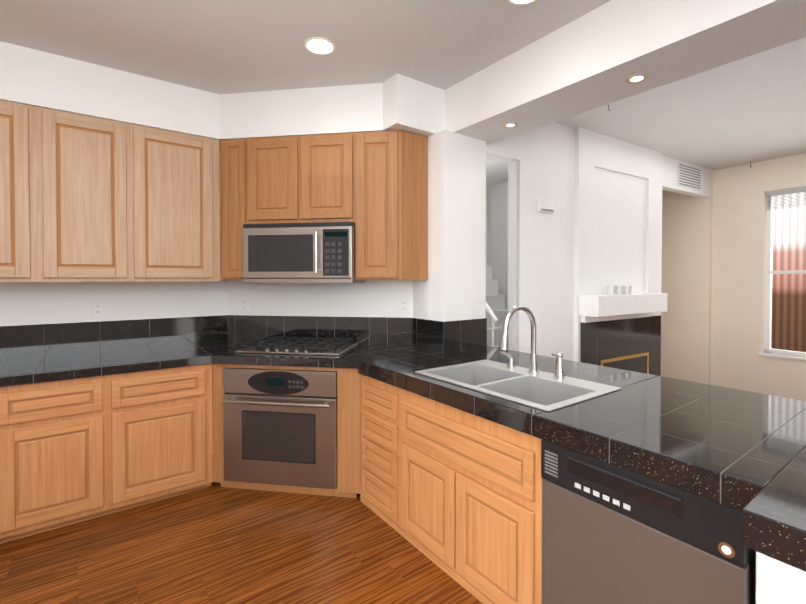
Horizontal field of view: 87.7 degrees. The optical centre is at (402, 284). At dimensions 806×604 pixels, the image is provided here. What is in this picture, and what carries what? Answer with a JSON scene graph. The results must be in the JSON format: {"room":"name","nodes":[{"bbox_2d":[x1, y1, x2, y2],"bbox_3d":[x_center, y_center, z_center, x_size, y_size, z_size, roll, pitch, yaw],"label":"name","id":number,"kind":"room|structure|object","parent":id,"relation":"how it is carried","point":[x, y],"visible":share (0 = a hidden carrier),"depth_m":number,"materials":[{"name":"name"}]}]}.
{"room":"kitchen","nodes":[
{"label":"kitchen","id":0,"kind":"room"},
{"bbox_2d":[0,151,227,429],"bbox_3d":[-3.130,0.165,2.405,4.000,2.512,0.150,-1,1,-36],"label":"wall","id":1,"kind":"structure","parent":0,"point":[28,303],"depth_m":3.05,"materials":[{"name":"paint"}]},
{"bbox_2d":[0,100,39,281],"bbox_3d":[-2.537,-0.555,2.529,0.518,1.062,0.326,-1,1,-36],"label":"upper cabinet","id":2,"kind":"object","parent":1,"relation":"attached to","point":[19,123],"depth_m":2.51,"materials":[{"name":"brown wood"}]},
{"bbox_2d":[36,106,127,281],"bbox_3d":[-2.134,-0.560,2.824,0.481,1.062,0.326,-1,1,-36],"label":"upper cabinet","id":3,"kind":"object","parent":1,"relation":"attached to","point":[84,198],"depth_m":2.69,"materials":[{"name":"brown wood"}]},
{"bbox_2d":[0,317,191,360],"bbox_3d":[-2.919,0.383,2.459,3.600,0.217,0.012,-1,1,-36],"label":"backsplash","id":4,"kind":"structure","parent":1,"relation":"attached to","point":[79,337],"depth_m":2.97,"materials":[{"name":"black tile"}]},
{"bbox_2d":[91,301,103,316],"bbox_3d":[-2.183,0.177,2.999,0.072,0.115,0.009,-1,1,-36],"label":"outlet","id":5,"kind":"object","parent":1,"relation":"attached to","point":[97,308],"visible":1,"depth_m":3.00,"materials":[{"name":"white plastic"}]},
{"bbox_2d":[128,123,219,281],"bbox_3d":[-1.674,-0.564,3.133,0.627,1.062,0.373,-1,1,-36],"label":"upper cabinet","id":6,"kind":"object","parent":1,"relation":"attached to","point":[174,177],"depth_m":2.99,"materials":[{"name":"brown wood"}]},
{"bbox_2d":[212,130,427,282],"bbox_3d":[-0.667,-0.554,3.245,1.231,1.086,1.203,-1,1,-36],"label":"upper cabinet","id":7,"kind":"object","parent":1,"relation":"attached to","point":[338,207],"depth_m":3.04,"materials":[{"name":"brown wood"}]},
{"bbox_2d":[242,221,364,282],"bbox_3d":[-0.743,-0.228,3.213,0.850,0.436,0.850,-1,1,-36],"label":"microwave","id":8,"kind":"object","parent":7,"relation":"in","point":[272,251],"depth_m":3.02,"materials":[{"name":"silver metal"}]},
{"bbox_2d":[0,482,481,603],"bbox_3d":[1.760,1.486,1.423,11.100,0.100,9.150,-1,1,-36],"label":"floor","id":9,"kind":"structure","parent":0,"point":[215,543],"depth_m":2.18,"materials":[{"name":"laminate"}]},
{"bbox_2d":[0,373,111,543],"bbox_3d":[-2.173,0.982,2.629,0.513,0.874,0.620,-1,1,-36],"label":"base cabinet","id":10,"kind":"object","parent":9,"relation":"on","point":[56,434],"depth_m":2.39,"materials":[{"name":"brown wood"}]},
{"bbox_2d":[0,345,207,384],"bbox_3d":[-2.841,0.524,2.131,3.335,0.056,0.637,-1,1,-36],"label":"countertop","id":11,"kind":"structure","parent":10,"relation":"on","point":[15,369],"depth_m":2.65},
{"bbox_2d":[108,361,211,513],"bbox_3d":[-1.727,0.977,2.956,0.593,0.874,0.620,-1,1,-36],"label":"base cabinet","id":12,"kind":"object","parent":9,"relation":"on","point":[162,417],"depth_m":2.70,"materials":[{"name":"brown wood"}]},
{"bbox_2d":[212,373,355,497],"bbox_3d":[-0.755,0.975,3.081,1.119,0.874,1.119,-1,1,-36],"label":"base cabinet","id":13,"kind":"object","parent":9,"relation":"on","point":[304,442],"depth_m":2.79,"materials":[{"name":"brown wood"}]},
{"bbox_2d":[222,354,356,489],"bbox_3d":[-0.793,0.955,3.061,0.974,0.770,0.974,-1,1,-36],"label":"oven","id":14,"kind":"object","parent":13,"relation":"in","point":[282,426],"depth_m":2.79,"materials":[{"name":"silver metal"}]},
{"bbox_2d":[192,315,486,400],"bbox_3d":[-0.518,0.413,3.310,1.808,0.302,1.483,-1,1,-36],"label":"countertop","id":15,"kind":"structure","parent":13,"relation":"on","point":[253,355],"depth_m":3.10,"materials":[{"name":"black stone"}]},
{"bbox_2d":[356,389,395,529],"bbox_3d":[0.091,0.995,2.731,0.620,0.845,0.442,-1,1,-36],"label":"base cabinet","id":16,"kind":"object","parent":9,"relation":"on","point":[375,417],"depth_m":2.56,"materials":[{"name":"brown wood"}]},
{"bbox_2d":[396,405,531,603],"bbox_3d":[0.494,1.003,2.182,0.620,0.845,0.921,-1,1,-36],"label":"base cabinet","id":17,"kind":"object","parent":9,"relation":"on","point":[464,455],"depth_m":1.94,"materials":[{"name":"brown wood"}]},
{"bbox_2d":[485,265,507,347],"bbox_3d":[0.922,0.577,4.718,0.830,1.620,1.060,-1,1,-36],"label":"steps","id":18,"kind":"structure","parent":9,"relation":"on","point":[495,300],"depth_m":4.88,"materials":[{"name":"white paint"}]},
{"bbox_2d":[580,315,660,375],"bbox_3d":[2.265,0.871,4.289,1.420,1.044,0.025,-1,1,-32],"label":"fireplace surround","id":19,"kind":"object","parent":9,"relation":"on","point":[633,344],"visible":0.44,"depth_m":4.28,"materials":[{"name":"black stone"}]},
{"bbox_2d":[532,461,755,603],"bbox_3d":[0.957,1.012,1.550,0.620,0.845,0.646,-1,1,-36],"label":"base cabinet","id":20,"kind":"object","parent":9,"relation":"on","point":[590,545],"depth_m":1.38,"materials":[{"name":"brown metal"}]},
{"bbox_2d":[344,345,805,571],"bbox_3d":[1.244,0.549,1.389,1.268,0.085,3.727,-1,1,-36],"label":"countertop","id":21,"kind":"structure","parent":20,"relation":"on","point":[725,463],"depth_m":1.47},
{"bbox_2d":[412,357,623,412],"bbox_3d":[0.550,0.588,2.167,0.576,0.201,0.861,-1,1,-36],"label":"sink","id":22,"kind":"object","parent":21,"relation":"in","point":[544,391],"depth_m":2.17,"materials":[{"name":"white ceramic"}]},
{"bbox_2d":[496,305,543,372],"bbox_3d":[0.577,0.296,2.301,0.302,0.378,0.211,-1,1,-36],"label":"faucet","id":23,"kind":"object","parent":21,"relation":"on","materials":[{"name":"silver metal"}]},
{"bbox_2d":[551,351,564,378],"bbox_3d":[0.800,0.418,2.175,0.087,0.137,0.052,-1,1,-36],"label":"soap dispenser","id":24,"kind":"object","parent":21,"relation":"on","point":[559,369],"depth_m":2.17,"materials":[{"name":"silver metal"}]},
{"bbox_2d":[541,412,799,603],"bbox_3d":[0.951,1.014,1.535,0.609,0.840,0.628,-1,1,-36],"label":"dishwasher","id":25,"kind":"object","parent":20,"relation":"in","point":[612,532],"depth_m":1.34,"materials":[{"name":"silver metal"}]},
{"bbox_2d":[228,280,412,317],"bbox_3d":[-0.742,0.149,3.469,1.110,2.512,1.260,-1,1,-36],"label":"wall","id":26,"kind":"structure","parent":0,"point":[374,298],"depth_m":3.40,"materials":[{"name":"paint"}]},
{"bbox_2d":[240,298,247,311],"bbox_3d":[-1.326,0.170,3.499,0.072,0.115,0.009,0,1,9],"label":"outlet","id":27,"kind":"object","parent":26,"relation":"attached to","point":[243,304],"visible":1,"depth_m":3.50,"materials":[{"name":"white plastic"}]},
{"bbox_2d":[0,0,805,184],"bbox_3d":[1.760,-1.463,1.380,11.100,0.100,9.150,-1,1,-36],"label":"ceiling","id":28,"kind":"structure","parent":0,"point":[747,110],"depth_m":2.61,"materials":[{"name":"paint"}]},
{"bbox_2d":[304,37,335,54],"bbox_3d":[-0.498,-1.426,2.515,0.186,0.007,0.186,-1,1,-36],"label":"recessed light","id":29,"kind":"object","parent":28,"relation":"in","point":[319,45],"visible":1,"depth_m":2.51,"materials":[{"name":"beige glass"}]},
{"bbox_2d":[507,0,536,5],"bbox_3d":[0.594,-1.419,2.041,0.186,0.007,0.186,-1,1,-36],"label":"recessed light","id":30,"kind":"object","parent":28,"relation":"in","point":[520,2],"visible":1,"depth_m":2.11,"materials":[{"name":"beige glass"}]},
{"bbox_2d":[0,0,805,150],"bbox_3d":[-0.110,-1.219,-0.361,5.620,0.338,8.150,-1,1,-36],"label":"soffit","id":31,"kind":"structure","parent":0,"point":[594,58],"depth_m":2.61,"materials":[{"name":"paint"}]},
{"bbox_2d":[503,122,517,127],"bbox_3d":[0.738,-1.094,2.879,0.104,0.007,0.104,-1,1,-36],"label":"recessed light","id":32,"kind":"object","parent":31,"relation":"in","point":[510,124],"visible":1,"depth_m":2.86,"materials":[{"name":"beige"}]},
{"bbox_2d":[625,73,647,82],"bbox_3d":[1.230,-1.084,2.209,0.104,0.007,0.104,-1,1,-36],"label":"recessed light","id":33,"kind":"object","parent":31,"relation":"in","point":[637,78],"visible":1,"depth_m":2.20,"materials":[{"name":"beige glass"}]},
{"bbox_2d":[413,130,485,321],"bbox_3d":[-0.018,0.145,3.777,0.444,2.512,1.620,-1,1,-36],"label":"wall","id":34,"kind":"structure","parent":0,"point":[452,286],"depth_m":3.10,"materials":[{"name":"paint"}]},
{"bbox_2d":[400,299,408,313],"bbox_3d":[0.012,0.173,3.293,0.072,0.115,0.009,0,1,9],"label":"outlet","id":35,"kind":"object","parent":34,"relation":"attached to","point":[404,306],"visible":1,"depth_m":3.29,"materials":[{"name":"white plastic"}]},
{"bbox_2d":[471,300,477,314],"bbox_3d":[0.541,0.175,3.175,0.072,0.115,0.010,-1,1,-36],"label":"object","id":36,"kind":"structure","parent":34,"relation":"attached to","point":[474,307],"depth_m":3.17,"materials":[{"name":"white plastic"}]},
{"bbox_2d":[486,185,490,264],"bbox_3d":[0.379,-0.052,5.702,2.477,2.849,0.120,-1,1,-36],"label":"wall","id":37,"kind":"structure","parent":0,"point":[488,187],"depth_m":6.28,"materials":[{"name":"paint"}]},
{"bbox_2d":[491,181,507,309],"bbox_3d":[1.870,-0.052,5.664,0.120,2.849,1.680,-1,1,-36],"label":"wall","id":38,"kind":"structure","parent":0,"point":[497,227],"depth_m":6.16,"materials":[{"name":"paint"}]},
{"bbox_2d":[486,122,712,384],"bbox_3d":[2.025,-0.037,4.664,4.493,2.849,1.105,-1,1,-36],"label":"wall","id":39,"kind":"structure","parent":0,"point":[637,218],"depth_m":4.10,"materials":[{"name":"paint"}]},
{"bbox_2d":[486,302,497,346],"bbox_3d":[0.557,0.153,4.406,0.044,2.050,1.131,-1,1,-36],"label":"stair handrail","id":40,"kind":"object","parent":39,"relation":"attached to","point":[491,314],"visible":0.1,"depth_m":3.99,"materials":[{"name":"white"}]},
{"bbox_2d":[538,311,543,324],"bbox_3d":[1.210,0.293,3.678,0.072,0.115,0.010,-1,1,-32],"label":"light switch","id":41,"kind":"object","parent":39,"relation":"attached to","point":[540,317],"visible":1,"depth_m":3.67,"materials":[{"name":"white plastic"}]},
{"bbox_2d":[538,199,554,212],"bbox_3d":[1.259,-0.686,3.684,0.200,0.110,0.028,-1,1,-32],"label":"thermostat","id":42,"kind":"object","parent":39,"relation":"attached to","point":[546,206],"visible":1,"depth_m":3.67,"materials":[{"name":"white plastic"}]},
{"bbox_2d":[579,293,666,322],"bbox_3d":[2.194,0.224,4.133,1.209,0.255,0.198,-1,1,-32],"label":"mantel shelf","id":43,"kind":"object","parent":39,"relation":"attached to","point":[599,307],"visible":1,"depth_m":3.96,"materials":[{"name":"white"}]},
{"bbox_2d":[607,285,617,294],"bbox_3d":[1.991,0.054,4.004,0.086,0.087,0.086,0,1,24],"label":"candle cup","id":44,"kind":"object","parent":43,"relation":"on","point":[611,289],"depth_m":3.97,"materials":[{"name":"clear glass"}]},
{"bbox_2d":[618,285,625,294],"bbox_3d":[2.098,0.054,4.070,0.086,0.087,0.086,0,1,24],"label":"candle cup","id":45,"kind":"object","parent":43,"relation":"on","point":[618,289],"depth_m":4.03,"materials":[{"name":"clear glass"}]},
{"bbox_2d":[626,285,631,293],"bbox_3d":[2.207,0.053,4.139,0.086,0.087,0.086,0,1,24],"label":"candle cup","id":46,"kind":"object","parent":43,"relation":"on","point":[628,287],"depth_m":4.10,"materials":[{"name":"clear glass"}]},
{"bbox_2d":[677,163,700,189],"bbox_3d":[3.472,-1.300,5.079,0.571,0.262,0.012,-1,1,-32],"label":"ceiling vent","id":47,"kind":"object","parent":39,"relation":"in","point":[689,176],"visible":0.98,"depth_m":5.06,"materials":[{"name":"white plastic"}]},
{"bbox_2d":[711,153,805,400],"bbox_3d":[5.767,-0.009,2.771,0.120,2.849,6.400,-1,1,-32],"label":"wall","id":48,"kind":"structure","parent":0,"point":[738,362],"depth_m":5.14,"materials":[{"name":"paint"}]},
{"bbox_2d":[759,186,805,360],"bbox_3d":[4.724,-0.118,4.378,0.130,1.948,1.560,-1,1,-32],"label":"window","id":49,"kind":"structure","parent":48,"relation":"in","point":[768,349],"depth_m":4.97,"materials":[{"name":"white"}]},
{"bbox_2d":[756,551,805,603],"bbox_3d":[1.253,1.015,1.403,1.220,0.842,3.728,-1,1,-36],"label":"wall","id":50,"kind":"structure","parent":0,"point":[778,582],"depth_m":0.94,"materials":[{"name":"paint"}]},
{"label":"outside","id":51,"kind":"structure","parent":0,"visible":0},
{"bbox_2d":[771,192,805,351],"bbox_3d":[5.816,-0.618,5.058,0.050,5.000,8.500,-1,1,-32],"label":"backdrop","id":52,"kind":"structure","parent":51,"point":[789,293],"depth_m":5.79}
]}

